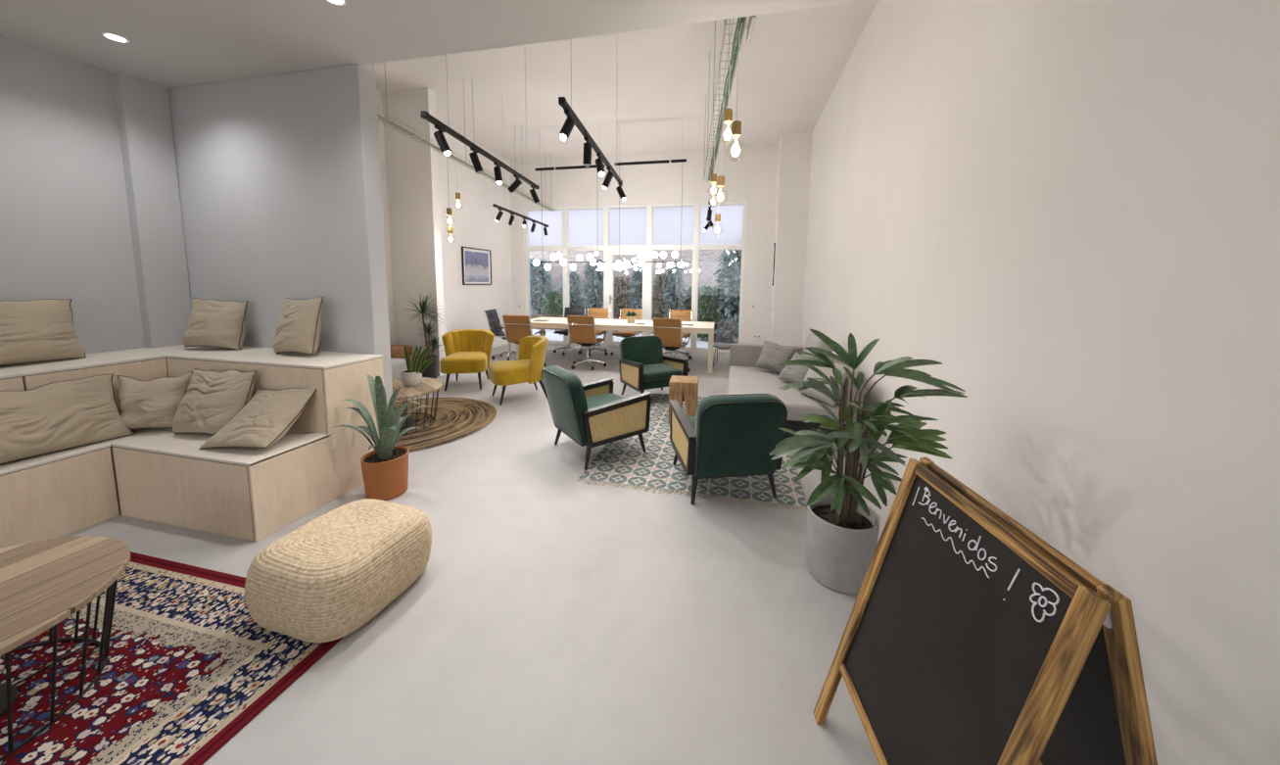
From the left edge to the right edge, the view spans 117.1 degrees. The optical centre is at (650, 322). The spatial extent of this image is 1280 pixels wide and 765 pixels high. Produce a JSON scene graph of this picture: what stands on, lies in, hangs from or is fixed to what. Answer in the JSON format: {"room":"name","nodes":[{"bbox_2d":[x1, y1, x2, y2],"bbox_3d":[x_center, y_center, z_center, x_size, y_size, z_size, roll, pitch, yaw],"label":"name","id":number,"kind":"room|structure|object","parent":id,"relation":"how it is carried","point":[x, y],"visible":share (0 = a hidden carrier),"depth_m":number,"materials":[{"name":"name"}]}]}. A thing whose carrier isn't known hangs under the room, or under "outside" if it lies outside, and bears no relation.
{"room":"coworking space lounge","nodes":[
{"label":"coworking space lounge","id":0,"kind":"room"},
{"bbox_2d":[0,34,191,470],"bbox_3d":[-4.710,-0.141,0.635,0.320,3.030,5.650,2,6,12],"label":"wall","id":1,"kind":"structure","parent":0,"point":[90,208],"depth_m":2.89,"materials":[{"name":"grey paint"}]},
{"bbox_2d":[168,64,395,445],"bbox_3d":[-3.367,-0.397,3.300,2.600,3.030,0.145,2,6,12],"label":"wall partition","id":2,"kind":"structure","parent":0,"point":[279,175],"depth_m":3.06,"materials":[{"name":"white paint"}]},
{"bbox_2d":[360,445,409,500],"bbox_3d":[-1.857,1.059,2.756,0.284,0.283,0.284,2,6,12],"label":"pot","id":3,"kind":"object","parent":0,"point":[385,476],"depth_m":2.67,"materials":[{"name":"ceramic"}]},
{"bbox_2d":[381,87,445,369],"bbox_3d":[-3.652,-1.325,6.092,0.800,4.300,0.140,2,6,12],"label":"wall pillar","id":4,"kind":"structure","parent":0,"point":[412,173],"depth_m":5.99,"materials":[{"name":"white paint"}]},
{"bbox_2d":[436,369,445,376],"bbox_3d":[-3.674,0.765,6.297,0.815,0.100,0.155,2,6,12],"label":"baseboard","id":5,"kind":"structure","parent":4,"relation":"attached to","point":[439,373],"depth_m":6.14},
{"bbox_2d":[422,355,436,379],"bbox_3d":[-3.370,0.681,5.972,0.220,0.342,0.220,2,6,12],"label":"pot","id":6,"kind":"object","parent":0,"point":[430,371],"depth_m":5.91,"materials":[{"name":"grey ceramic"}]},
{"bbox_2d":[0,0,873,88],"bbox_3d":[-2.062,-2.279,-0.247,7.120,1.470,5.880,2,6,12],"label":"ceiling","id":7,"kind":"structure","parent":0,"point":[172,43],"depth_m":2.39,"materials":[{"name":"white paint"}]},
{"bbox_2d":[100,32,129,43],"bbox_3d":[-3.455,-1.840,2.531,0.110,0.004,0.110,2,6,12],"label":"recessed light","id":8,"kind":"object","parent":7,"relation":"in","point":[111,36],"visible":1,"depth_m":2.53,"materials":[{"name":"white"}]},
{"bbox_2d":[326,0,346,5],"bbox_3d":[-1.737,-1.779,2.152,0.110,0.004,0.110,2,6,12],"label":"recessed light","id":9,"kind":"object","parent":7,"relation":"in","point":[335,2],"visible":1,"depth_m":2.18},
{"bbox_2d":[376,89,513,344],"bbox_3d":[-4.052,-1.382,6.601,0.200,4.300,6.230,2,6,12],"label":"wall","id":10,"kind":"structure","parent":0,"point":[474,224],"depth_m":7.85,"materials":[{"name":"white paint"}]},
{"bbox_2d":[461,246,491,284],"bbox_3d":[-3.601,-1.169,8.164,0.035,0.750,0.920,2,6,12],"label":"framed picture","id":11,"kind":"object","parent":10,"relation":"attached to","point":[476,263],"visible":1,"depth_m":8.12,"materials":[{"name":"paper"}]},
{"bbox_2d":[464,250,488,282],"bbox_3d":[-3.601,-1.161,8.159,0.004,0.615,0.760,2,6,12],"label":"print","id":12,"kind":"object","parent":11,"relation":"attached to","point":[476,262],"depth_m":8.12},
{"bbox_2d":[491,339,508,347],"bbox_3d":[-3.992,0.719,6.710,0.015,0.100,6.000,2,6,12],"label":"baseboard","id":13,"kind":"structure","parent":10,"relation":"attached to","point":[505,342],"depth_m":9.03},
{"bbox_2d":[58,342,900,764],"bbox_3d":[-1.454,1.229,3.132,7.120,0.120,12.030,2,6,12],"label":"floor","id":14,"kind":"structure","parent":0,"point":[551,617],"depth_m":1.72,"materials":[{"name":"grey concrete"}]},
{"bbox_2d":[0,551,343,764],"bbox_3d":[-2.581,1.413,0.554,2.060,0.009,3.000,2,6,12],"label":"rug","id":15,"kind":"object","parent":14,"relation":"on","point":[188,666],"visible":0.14,"depth_m":1.48,"materials":[{"name":"fabric"}]},
{"bbox_2d":[0,535,130,760],"bbox_3d":[-2.347,1.140,1.236,0.880,0.399,0.880,2,6,12],"label":"coffee table","id":16,"kind":"object","parent":15,"relation":"on","point":[43,584],"visible":1,"depth_m":1.41,"materials":[{"name":"brown wood"}]},
{"bbox_2d":[244,498,431,642],"bbox_3d":[-1.441,1.127,1.869,0.589,0.320,0.593,2,6,15],"label":"woven pouf","id":17,"kind":"object","parent":15,"relation":"on","point":[325,579],"visible":1,"depth_m":1.67,"materials":[{"name":"wicker"}]},
{"bbox_2d":[0,344,384,548],"bbox_3d":[-3.476,0.866,1.287,2.035,0.925,4.050,2,6,12],"label":"seating","id":18,"kind":"object","parent":14,"relation":"on","point":[162,475],"visible":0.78,"depth_m":2.40,"materials":[{"name":"brown wood"}]},
{"bbox_2d":[0,298,86,365],"bbox_3d":[-4.046,0.066,2.406,0.222,0.430,0.670,2,6,12],"label":"pillow","id":19,"kind":"object","parent":18,"relation":"on","point":[42,329],"visible":1,"depth_m":2.53,"materials":[{"name":"beige fabric"}]},
{"bbox_2d":[0,373,135,464],"bbox_3d":[-3.568,0.579,2.077,0.224,0.403,1.027,2,6,15],"label":"pillow","id":20,"kind":"object","parent":18,"relation":"on","point":[60,415],"visible":1,"depth_m":2.30,"materials":[{"name":"beige fabric"}]},
{"bbox_2d":[116,371,192,429],"bbox_3d":[-3.352,0.534,2.635,0.408,0.384,0.239,-1,6,-17],"label":"pillow","id":21,"kind":"object","parent":18,"relation":"on","point":[155,402],"visible":0.78,"depth_m":2.59,"materials":[{"name":"beige fabric"}]},
{"bbox_2d":[172,368,256,433],"bbox_3d":[-2.903,0.530,2.595,0.491,0.413,0.256,1,6,6],"label":"pillow","id":22,"kind":"object","parent":18,"relation":"on","point":[213,399],"visible":0.81,"depth_m":2.55,"materials":[{"name":"beige fabric"}]},
{"bbox_2d":[181,297,248,350],"bbox_3d":[-3.483,0.009,3.127,0.481,0.409,0.233,1,6,3],"label":"pillow","id":23,"kind":"object","parent":18,"relation":"on","point":[211,322],"visible":1,"depth_m":3.08,"materials":[{"name":"beige fabric"}]},
{"bbox_2d":[199,387,316,449],"bbox_3d":[-2.464,0.594,2.476,0.488,0.317,0.365,1,6,7],"label":"pillow","id":24,"kind":"object","parent":18,"relation":"on","point":[267,416],"visible":1,"depth_m":2.43,"materials":[{"name":"beige fabric"}]},
{"bbox_2d":[272,296,323,354],"bbox_3d":[-2.665,0.021,2.954,0.448,0.442,0.207,3,6,19],"label":"pillow","id":25,"kind":"object","parent":18,"relation":"on","point":[299,324],"visible":1,"depth_m":2.89,"materials":[{"name":"beige fabric"}]},
{"bbox_2d":[331,375,428,500],"bbox_3d":[-1.749,0.773,2.720,0.637,0.862,0.481,2,6,12],"label":"potted succulent","id":26,"kind":"object","parent":14,"relation":"on","point":[385,468],"visible":1,"depth_m":2.68,"materials":[{"name":"green plant"}]},
{"bbox_2d":[390,358,407,378],"bbox_3d":[-3.778,0.718,5.274,0.660,0.400,0.660,2,6,12],"label":"ottoman","id":27,"kind":"object","parent":14,"relation":"on","point":[398,364],"visible":0.02,"depth_m":5.34,"materials":[{"name":"white fabric"}]},
{"bbox_2d":[389,344,413,369],"bbox_3d":[-3.888,0.604,5.883,0.480,0.500,0.320,2,6,12],"label":"table","id":28,"kind":"object","parent":14,"relation":"on","point":[397,351],"visible":0.24,"depth_m":5.79,"materials":[{"name":"brown wood"}]},
{"bbox_2d":[400,290,444,379],"bbox_3d":[-3.408,0.185,5.885,0.661,1.345,0.557,0,6,-6],"label":"dracaena","id":29,"kind":"object","parent":14,"relation":"on","point":[430,371],"visible":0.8,"depth_m":5.90,"materials":[{"name":"plant"}]},
{"bbox_2d":[394,397,496,452],"bbox_3d":[-2.560,1.044,4.144,1.744,0.012,1.744,2,6,12],"label":"jute rug","id":30,"kind":"object","parent":14,"relation":"on","point":[456,418],"visible":0.46,"depth_m":4.17,"materials":[{"name":"brown wicker"}]},
{"bbox_2d":[391,377,442,436],"bbox_3d":[-2.607,0.852,3.991,0.880,0.399,0.880,6,8,42],"label":"coffee table","id":31,"kind":"object","parent":30,"relation":"on","point":[427,385],"visible":0.42,"depth_m":3.98,"materials":[{"name":"brown wood"}]},
{"bbox_2d":[400,342,435,386],"bbox_3d":[-2.355,0.428,4.001,0.392,0.449,0.184,2,6,12],"label":"potted snake plant","id":32,"kind":"object","parent":31,"relation":"on","point":[412,377],"visible":1,"depth_m":3.98,"materials":[{"name":"green plant"}]},
{"bbox_2d":[439,329,494,390],"bbox_3d":[-2.618,0.512,5.614,0.710,0.779,0.714,-1,6,-13],"label":"chair","id":33,"kind":"object","parent":14,"relation":"on","point":[467,351],"visible":0.98,"depth_m":5.62,"materials":[{"name":"yellow fabric"}]},
{"bbox_2d":[483,308,516,360],"bbox_3d":[-2.771,0.219,7.621,0.697,0.940,0.636,1,6,2],"label":"office chair","id":34,"kind":"object","parent":14,"relation":"on","point":[493,319],"visible":0.56,"depth_m":7.54,"materials":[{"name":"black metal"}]},
{"bbox_2d":[487,334,548,405],"bbox_3d":[-1.683,0.581,5.055,0.714,0.779,0.710,-3,7,-33],"label":"chair","id":35,"kind":"object","parent":14,"relation":"on","point":[529,365],"visible":0.99,"depth_m":4.87,"materials":[{"name":"yellow fabric"}]},
{"bbox_2d":[502,314,545,366],"bbox_3d":[-2.176,0.306,6.846,0.636,0.940,0.697,2,6,8],"label":"office chair","id":36,"kind":"object","parent":14,"relation":"on","point":[516,327],"visible":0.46,"depth_m":6.55,"materials":[{"name":"brown leather"}]},
{"bbox_2d":[553,307,585,355],"bbox_3d":[-1.713,0.164,8.293,0.636,0.940,0.697,2,6,10],"label":"office chair","id":37,"kind":"object","parent":14,"relation":"on","point":[567,310],"visible":0.44,"depth_m":8.49,"materials":[{"name":"black leather"}]},
{"bbox_2d":[567,315,606,370],"bbox_3d":[-1.108,0.315,6.900,0.636,0.940,0.697,2,6,10],"label":"office chair","id":38,"kind":"object","parent":14,"relation":"on","point":[581,328],"visible":1,"depth_m":6.64,"materials":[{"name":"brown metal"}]},
{"bbox_2d":[577,307,610,356],"bbox_3d":[-1.173,0.181,8.196,0.636,0.940,0.697,2,6,8],"label":"office chair","id":39,"kind":"object","parent":14,"relation":"on","point":[597,312],"visible":0.44,"depth_m":8.41,"materials":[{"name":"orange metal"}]},
{"bbox_2d":[515,317,714,373],"bbox_3d":[-0.614,0.363,7.351,3.560,0.765,1.080,2,6,10],"label":"meeting table","id":40,"kind":"object","parent":14,"relation":"on","point":[699,327],"visible":0.63,"depth_m":6.88,"materials":[{"name":"white wood"}]},
{"bbox_2d":[623,310,638,323],"bbox_3d":[-0.354,-0.121,7.165,0.299,0.242,0.264,4,7,27],"label":"potted herb","id":41,"kind":"object","parent":40,"relation":"on","point":[631,316],"visible":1,"depth_m":7.11,"materials":[{"name":"ceramic"}]},
{"bbox_2d":[626,316,635,323],"bbox_3d":[-0.351,-0.065,7.169,0.156,0.130,0.156,2,6,12],"label":"pot","id":42,"kind":"object","parent":41,"relation":"on","point":[631,319],"depth_m":7.11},
{"bbox_2d":[610,308,642,355],"bbox_3d":[-0.482,0.201,8.088,0.636,0.940,0.697,2,6,12],"label":"office chair","id":43,"kind":"object","parent":14,"relation":"on","point":[624,334],"visible":0.52,"depth_m":8.21,"materials":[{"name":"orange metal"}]},
{"bbox_2d":[652,317,690,371],"bbox_3d":[0.354,0.362,6.625,0.636,0.940,0.697,2,6,16],"label":"office chair","id":44,"kind":"object","parent":14,"relation":"on","point":[669,331],"visible":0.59,"depth_m":6.34,"materials":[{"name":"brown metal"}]},
{"bbox_2d":[663,309,692,359],"bbox_3d":[0.552,0.231,7.925,0.636,0.940,0.697,2,6,14],"label":"office chair","id":45,"kind":"object","parent":14,"relation":"on","point":[685,315],"visible":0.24,"depth_m":8.13,"materials":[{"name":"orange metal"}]},
{"bbox_2d":[576,391,806,511],"bbox_3d":[0.520,1.102,3.987,1.674,0.011,2.533,2,6,12],"label":"rug","id":46,"kind":"object","parent":14,"relation":"on","point":[624,461],"visible":0.59,"depth_m":3.06,"materials":[{"name":"fabric"}]},
{"bbox_2d":[541,365,651,470],"bbox_3d":[-0.501,0.756,3.470,0.756,0.768,0.686,-4,7,-37],"label":"armchair","id":47,"kind":"object","parent":46,"relation":"on","point":[590,414],"visible":1,"depth_m":3.24,"materials":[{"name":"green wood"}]},
{"bbox_2d":[585,392,624,409],"bbox_3d":[-0.408,0.765,3.541,0.502,0.113,0.544,-4,7,-37],"label":"seat cushion","id":48,"kind":"object","parent":47,"relation":"on","point":[595,401],"depth_m":3.61,"materials":[{"name":"green fabric"}]},
{"bbox_2d":[618,335,688,401],"bbox_3d":[0.007,0.594,5.122,0.686,0.768,0.756,-2,7,-27],"label":"armchair","id":49,"kind":"object","parent":46,"relation":"on","point":[642,363],"visible":0.91,"depth_m":5.09,"materials":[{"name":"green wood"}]},
{"bbox_2d":[643,363,682,380],"bbox_3d":[0.059,0.619,5.020,0.544,0.113,0.502,-2,7,-27],"label":"seat cushion","id":50,"kind":"object","parent":49,"relation":"on","point":[651,371],"depth_m":4.87,"materials":[{"name":"green fabric"}]},
{"bbox_2d":[668,375,698,423],"bbox_3d":[0.367,0.838,4.292,0.300,0.455,0.300,2,6,8],"label":"stool","id":51,"kind":"object","parent":46,"relation":"on","point":[680,387],"visible":0.83,"depth_m":4.14,"materials":[{"name":"brown wood"}]},
{"bbox_2d":[669,393,787,504],"bbox_3d":[0.553,0.828,2.906,0.686,0.768,0.756,0,6,-9],"label":"armchair","id":52,"kind":"object","parent":46,"relation":"on","point":[729,435],"visible":1,"depth_m":2.59,"materials":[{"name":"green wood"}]},
{"bbox_2d":[686,416,695,431],"bbox_3d":[0.535,0.830,3.022,0.544,0.113,0.502,0,6,-9],"label":"seat cushion","id":53,"kind":"object","parent":52,"relation":"on","point":[691,419],"depth_m":3.10,"materials":[{"name":"green fabric"}]},
{"bbox_2d":[712,319,735,367],"bbox_3d":[1.360,0.366,7.185,0.372,0.829,0.573,3,6,18],"label":"lounge chair","id":54,"kind":"object","parent":14,"relation":"on","point":[720,346],"visible":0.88,"depth_m":7.30,"materials":[{"name":"black metal"}]},
{"bbox_2d":[727,332,866,450],"bbox_3d":[1.476,0.621,4.346,1.190,0.917,1.720,2,6,12],"label":"sofa","id":55,"kind":"object","parent":14,"relation":"on","point":[744,377],"visible":0.35,"depth_m":4.05,"materials":[{"name":"grey fabric"}]},
{"bbox_2d":[755,340,796,373],"bbox_3d":[1.510,0.422,4.748,0.462,0.365,0.239,6,8,43],"label":"throw pillow","id":56,"kind":"object","parent":55,"relation":"on","point":[773,355],"visible":0.9,"depth_m":4.69,"materials":[{"name":"grey fabric"}]},
{"bbox_2d":[727,365,845,424],"bbox_3d":[1.387,0.733,4.310,1.040,0.160,1.590,2,6,12],"label":"seat cushion","id":57,"kind":"object","parent":55,"relation":"on","point":[742,379],"depth_m":3.96,"materials":[{"name":"grey fabric"}]},
{"bbox_2d":[778,352,811,387],"bbox_3d":[1.578,0.509,4.167,0.248,0.309,0.438,-1,6,-20],"label":"throw pillow","id":58,"kind":"object","parent":55,"relation":"on","point":[789,373],"visible":0.47,"depth_m":4.12,"materials":[{"name":"grey fabric"}]},
{"bbox_2d":[801,332,832,358],"bbox_3d":[1.913,0.395,4.557,0.264,0.499,0.680,2,6,12],"label":"cushion","id":59,"kind":"object","parent":55,"relation":"on","point":[812,340],"depth_m":4.41,"materials":[{"name":"beige fabric"}]},
{"bbox_2d":[800,357,850,406],"bbox_3d":[1.594,0.538,3.640,0.231,0.359,0.445,-1,6,-17],"label":"throw pillow","id":60,"kind":"object","parent":55,"relation":"on","point":[810,392],"visible":0.44,"depth_m":3.55,"materials":[{"name":"grey fabric"}]},
{"bbox_2d":[769,328,967,594],"bbox_3d":[1.071,0.682,1.969,0.961,1.270,0.674,2,6,12],"label":"palm","id":61,"kind":"object","parent":14,"relation":"on","point":[842,531],"visible":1,"depth_m":1.91,"materials":[{"name":"plant"}]},
{"bbox_2d":[812,456,1157,764],"bbox_3d":[0.839,0.937,1.028,0.559,0.959,0.578,1,6,4],"label":"chalkboard sign","id":62,"kind":"object","parent":14,"relation":"on","point":[969,638],"visible":1,"depth_m":0.91,"materials":[{"name":"wood"}]},
{"bbox_2d":[361,0,878,160],"bbox_3d":[-0.740,-3.505,5.667,7.120,0.200,6.420,2,6,12],"label":"ceiling","id":63,"kind":"structure","parent":0,"point":[656,83],"depth_m":5.57,"materials":[{"name":"white paint"}]},
{"bbox_2d":[372,62,554,211],"bbox_3d":[-2.471,-2.885,6.283,0.134,1.205,5.265,1,6,5],"label":"cable tray","id":64,"kind":"object","parent":63,"relation":"hanging from","point":[409,133],"visible":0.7,"depth_m":5.13,"materials":[{"name":"metal"}]},
{"bbox_2d":[446,155,452,223],"bbox_3d":[-2.630,-1.725,5.107,0.100,0.876,0.100,2,6,12],"label":"pendant bulb","id":65,"kind":"object","parent":64,"relation":"hanging from","point":[449,210],"visible":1,"depth_m":5.12,"materials":[{"name":"white metal"}]},
{"bbox_2d":[447,164,453,241],"bbox_3d":[-2.657,-1.615,5.176,0.100,1.110,0.100,2,6,12],"label":"pendant bulb","id":66,"kind":"object","parent":64,"relation":"hanging from","point":[450,229],"visible":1,"depth_m":5.20,"materials":[{"name":"white metal"}]},
{"bbox_2d":[455,160,460,207],"bbox_3d":[-2.611,-1.867,5.305,0.100,0.634,0.100,2,6,12],"label":"pendant bulb","id":67,"kind":"object","parent":64,"relation":"hanging from","point":[457,195],"visible":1,"depth_m":5.30,"materials":[{"name":"white glass"}]},
{"bbox_2d":[377,107,554,211],"bbox_3d":[-2.479,-2.316,6.341,0.124,0.062,5.265,1,6,5],"label":"wire basket","id":68,"kind":"object","parent":64,"relation":"on","point":[409,133],"depth_m":4.75,"materials":[{"name":"metal"}]},
{"bbox_2d":[420,54,539,204],"bbox_3d":[-1.429,-2.234,3.550,0.176,1.915,2.036,1,6,5],"label":"track light","id":69,"kind":"object","parent":63,"relation":"hanging from","point":[442,127],"visible":0.99,"depth_m":3.25,"materials":[{"name":"metal"}]},
{"bbox_2d":[492,94,548,236],"bbox_3d":[-2.172,-2.567,6.721,0.134,1.919,2.102,1,6,7],"label":"track light","id":70,"kind":"object","parent":63,"relation":"hanging from","point":[499,208],"visible":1,"depth_m":6.37,"materials":[{"name":"metal"}]},
{"bbox_2d":[533,204,605,270],"bbox_3d":[-1.522,-1.909,7.256,1.436,1.862,0.292,1,6,6],"label":"globe chandelier","id":71,"kind":"object","parent":63,"relation":"hanging from","point":[558,256],"visible":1,"depth_m":7.27,"materials":[{"name":"white glass"}]},
{"bbox_2d":[534,128,604,170],"bbox_3d":[-1.476,-3.187,7.126,1.343,0.748,0.040,2,6,12],"label":"canopy bar","id":72,"kind":"object","parent":63,"relation":"hanging from","point":[592,165],"visible":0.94,"depth_m":7.17,"materials":[{"name":"metal"}]},
{"bbox_2d":[558,55,626,200],"bbox_3d":[-0.423,-2.194,3.304,0.147,1.920,2.000,1,6,6],"label":"track light","id":73,"kind":"object","parent":63,"relation":"hanging from","point":[572,119],"visible":1,"depth_m":2.98,"materials":[{"name":"metal"}]},
{"bbox_2d":[615,122,686,165],"bbox_3d":[0.001,-3.144,6.806,1.277,0.731,0.040,2,6,12],"label":"canopy bar","id":74,"kind":"object","parent":63,"relation":"hanging from","point":[683,160],"visible":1,"depth_m":6.83,"materials":[{"name":"metal"}]},
{"bbox_2d":[618,195,619,246],"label":"globe chandelier","id":75,"kind":"object","parent":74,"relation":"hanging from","point":[619,196],"depth_m":7.06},
{"bbox_2d":[613,251,690,269],"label":"globe chandelier","id":76,"kind":"object","parent":63,"relation":"hanging from","point":[626,263],"depth_m":6.94,"materials":[{"name":"white glass"}]},
{"bbox_2d":[703,15,756,181],"bbox_3d":[0.737,-2.615,4.178,0.176,1.230,3.891,1,6,6],"label":"cable tray","id":77,"kind":"object","parent":63,"relation":"hanging from","point":[740,21],"visible":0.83,"depth_m":3.16,"materials":[{"name":"green metal"}]},
{"bbox_2d":[703,175,713,231],"bbox_3d":[0.938,-1.863,6.152,0.147,0.713,1.493,1,6,5],"label":"track light","id":78,"kind":"object","parent":77,"relation":"hanging from","point":[709,213],"visible":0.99,"depth_m":5.62,"materials":[{"name":"metal"}]},
{"bbox_2d":[711,187,715,204],"bbox_3d":[0.778,-1.754,4.798,0.128,0.667,0.128,2,6,12],"label":"pendant bulb","id":79,"kind":"object","parent":77,"relation":"hanging from","point":[713,200],"visible":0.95,"depth_m":4.81,"materials":[{"name":"white glass"}]},
{"bbox_2d":[711,129,716,193],"bbox_3d":[0.671,-1.676,4.109,0.120,0.685,0.120,2,6,12],"label":"pendant bulb","id":80,"kind":"object","parent":77,"relation":"hanging from","point":[713,175],"visible":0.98,"depth_m":4.10,"materials":[{"name":"white glass"}]},
{"bbox_2d":[714,139,720,233],"bbox_3d":[0.772,-1.519,4.411,0.128,1.056,0.128,2,6,12],"label":"pendant bulb","id":81,"kind":"object","parent":77,"relation":"hanging from","point":[717,215],"visible":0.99,"depth_m":4.42,"materials":[{"name":"white glass"}]},
{"bbox_2d":[716,97,724,201],"bbox_3d":[0.625,-1.495,3.417,0.132,0.905,0.132,2,6,12],"label":"pendant bulb","id":82,"kind":"object","parent":77,"relation":"hanging from","point":[721,178],"visible":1,"depth_m":3.42,"materials":[{"name":"white glass"}]},
{"bbox_2d":[723,63,732,140],"bbox_3d":[0.581,-1.616,2.901,0.132,0.561,0.132,2,6,12],"label":"pendant bulb","id":83,"kind":"object","parent":77,"relation":"hanging from","point":[728,115],"visible":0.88,"depth_m":2.89,"materials":[{"name":"white glass"}]},
{"bbox_2d":[731,30,741,156],"bbox_3d":[0.562,-1.459,2.529,0.132,0.798,0.132,2,6,12],"label":"pendant bulb","id":84,"kind":"object","parent":77,"relation":"hanging from","point":[736,124],"visible":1,"depth_m":2.53,"materials":[{"name":"white glass"}]},
{"bbox_2d":[509,144,778,344],"bbox_3d":[-0.101,-1.557,8.817,6.570,4.300,0.200,2,6,12],"label":"wall","id":85,"kind":"structure","parent":0,"point":[750,176],"depth_m":8.40,"materials":[{"name":"white paint"}]},
{"bbox_2d":[523,200,746,352],"bbox_3d":[-0.505,-1.031,8.927,5.110,3.220,0.100,2,6,12],"label":"window","id":86,"kind":"structure","parent":85,"relation":"in","point":[650,227],"depth_m":8.78,"materials":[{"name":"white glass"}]},
{"bbox_2d":[608,249,646,346],"bbox_3d":[-0.536,-0.539,8.934,0.880,2.200,0.156,2,6,12],"label":"door","id":87,"kind":"structure","parent":86,"relation":"attached to","point":[611,254],"depth_m":8.92,"materials":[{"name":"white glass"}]},
{"bbox_2d":[753,333,760,338],"bbox_3d":[2.280,0.289,8.366,0.160,0.085,0.017,2,6,12],"label":"wall socket","id":88,"kind":"object","parent":85,"relation":"attached to","point":[754,335],"visible":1,"depth_m":8.36,"materials":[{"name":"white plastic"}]},
{"bbox_2d":[769,131,812,346],"bbox_3d":[2.764,-1.417,7.815,0.540,4.300,0.750,2,6,12],"label":"wall","id":89,"kind":"structure","parent":0,"point":[794,150],"depth_m":7.44,"materials":[{"name":"white paint"}]},
{"bbox_2d":[771,242,775,284],"bbox_3d":[2.488,-1.180,7.915,0.024,0.840,0.260,2,6,12],"label":"picture frame","id":90,"kind":"object","parent":89,"relation":"attached to","point":[774,245],"visible":0.99,"depth_m":7.82,"materials":[{"name":"black metal"}]},
{"bbox_2d":[805,493,880,594],"bbox_3d":[0.991,1.140,2.046,0.342,0.341,0.342,2,6,12],"label":"pot","id":91,"kind":"object","parent":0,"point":[840,548],"depth_m":1.93,"materials":[{"name":"concrete"}]},
{"bbox_2d":[801,0,1279,764],"bbox_3d":[1.945,-0.870,2.366,0.200,4.300,12.000,2,6,12],"label":"wall","id":92,"kind":"structure","parent":0,"point":[1070,209],"depth_m":1.39,"materials":[{"name":"white paint"}]},
{"label":"outside","id":93,"kind":"structure","parent":0,"visible":0},
{"bbox_2d":[531,329,738,347],"bbox_3d":[0.080,0.345,12.258,23.000,0.120,6.200,2,6,12],"label":"patio","id":94,"kind":"structure","parent":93,"point":[549,334],"depth_m":10.74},
{"bbox_2d":[530,312,737,335],"bbox_3d":[-0.058,0.039,12.284,7.800,0.480,0.950,2,6,12],"label":"planter box","id":95,"kind":"object","parent":94,"relation":"on","point":[542,314],"visible":0.05,"depth_m":12.50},
{"bbox_2d":[529,258,558,314],"bbox_3d":[-3.703,-1.173,12.944,1.361,1.891,0.854,2,6,12],"label":"shrub","id":96,"kind":"object","parent":95,"relation":"in","point":[545,275],"visible":0.76,"depth_m":12.81,"materials":[{"name":"green plant"}]},
{"bbox_2d":[544,289,563,317],"bbox_3d":[-3.040,-0.585,12.333,0.735,0.921,0.663,2,6,12],"label":"shrub","id":97,"kind":"object","parent":95,"relation":"in","point":[557,308],"visible":0.99,"depth_m":12.22,"materials":[{"name":"green plant"}]},
{"bbox_2d":[556,271,586,307],"bbox_3d":[-2.619,-0.956,12.847,1.138,1.477,0.772,3,6,23],"label":"shrub","id":98,"kind":"object","parent":95,"relation":"on","point":[573,292],"visible":0.57,"depth_m":12.72,"materials":[{"name":"green plant"}]},
{"bbox_2d":[578,259,603,315],"bbox_3d":[-1.764,-1.110,12.530,1.075,1.828,0.798,2,6,12],"label":"shrub","id":99,"kind":"object","parent":95,"relation":"on","point":[589,274],"visible":0.72,"depth_m":12.39,"materials":[{"name":"green plant"}]},
{"bbox_2d":[613,273,636,316],"bbox_3d":[-0.939,-0.845,12.451,1.010,1.429,0.751,2,6,12],"label":"shrub","id":100,"kind":"object","parent":95,"relation":"in","point":[621,304],"visible":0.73,"depth_m":12.35,"materials":[{"name":"green plant"}]},
{"bbox_2d":[627,262,642,309],"bbox_3d":[-0.323,-1.048,12.208,0.825,1.775,0.705,2,6,12],"label":"shrub","id":101,"kind":"object","parent":95,"relation":"on","point":[637,277],"visible":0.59,"depth_m":12.09,"materials":[{"name":"green plant"}]},
{"bbox_2d":[652,272,670,318],"bbox_3d":[0.359,-0.867,12.175,0.880,1.431,0.754,2,6,12],"label":"shrub","id":102,"kind":"object","parent":95,"relation":"on","point":[656,281],"visible":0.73,"depth_m":12.08,"materials":[{"name":"green plant"}]},
{"bbox_2d":[662,263,688,318],"bbox_3d":[0.754,-0.955,11.906,0.821,1.677,0.725,2,6,12],"label":"shrub","id":103,"kind":"object","parent":95,"relation":"on","point":[680,270],"visible":0.82,"depth_m":11.79,"materials":[{"name":"green plant"}]},
{"bbox_2d":[683,285,705,318],"bbox_3d":[1.346,-0.624,11.977,0.769,1.033,0.625,2,6,12],"label":"shrub","id":104,"kind":"object","parent":95,"relation":"on","point":[688,301],"visible":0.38,"depth_m":11.94,"materials":[{"name":"green plant"}]},
{"bbox_2d":[528,249,740,316],"bbox_3d":[0.307,-3.259,12.724,23.000,7.100,0.300,2,6,12],"label":"wall","id":105,"kind":"structure","parent":94,"relation":"on","point":[707,260],"depth_m":12.82,"materials":[{"name":"brick"}]},
{"bbox_2d":[697,284,726,341],"bbox_3d":[1.663,-0.237,10.488,1.097,1.580,0.819,2,6,12],"label":"shrub","id":106,"kind":"object","parent":94,"relation":"on","point":[705,314],"visible":0.62,"depth_m":10.37,"materials":[{"name":"green plant"}]},
{"bbox_2d":[710,249,741,343],"bbox_3d":[2.263,-0.836,10.326,1.517,3.018,1.341,2,6,12],"label":"shrub","id":107,"kind":"object","parent":94,"relation":"on","point":[728,278],"visible":0.48,"depth_m":10.14,"materials":[{"name":"green plant"}]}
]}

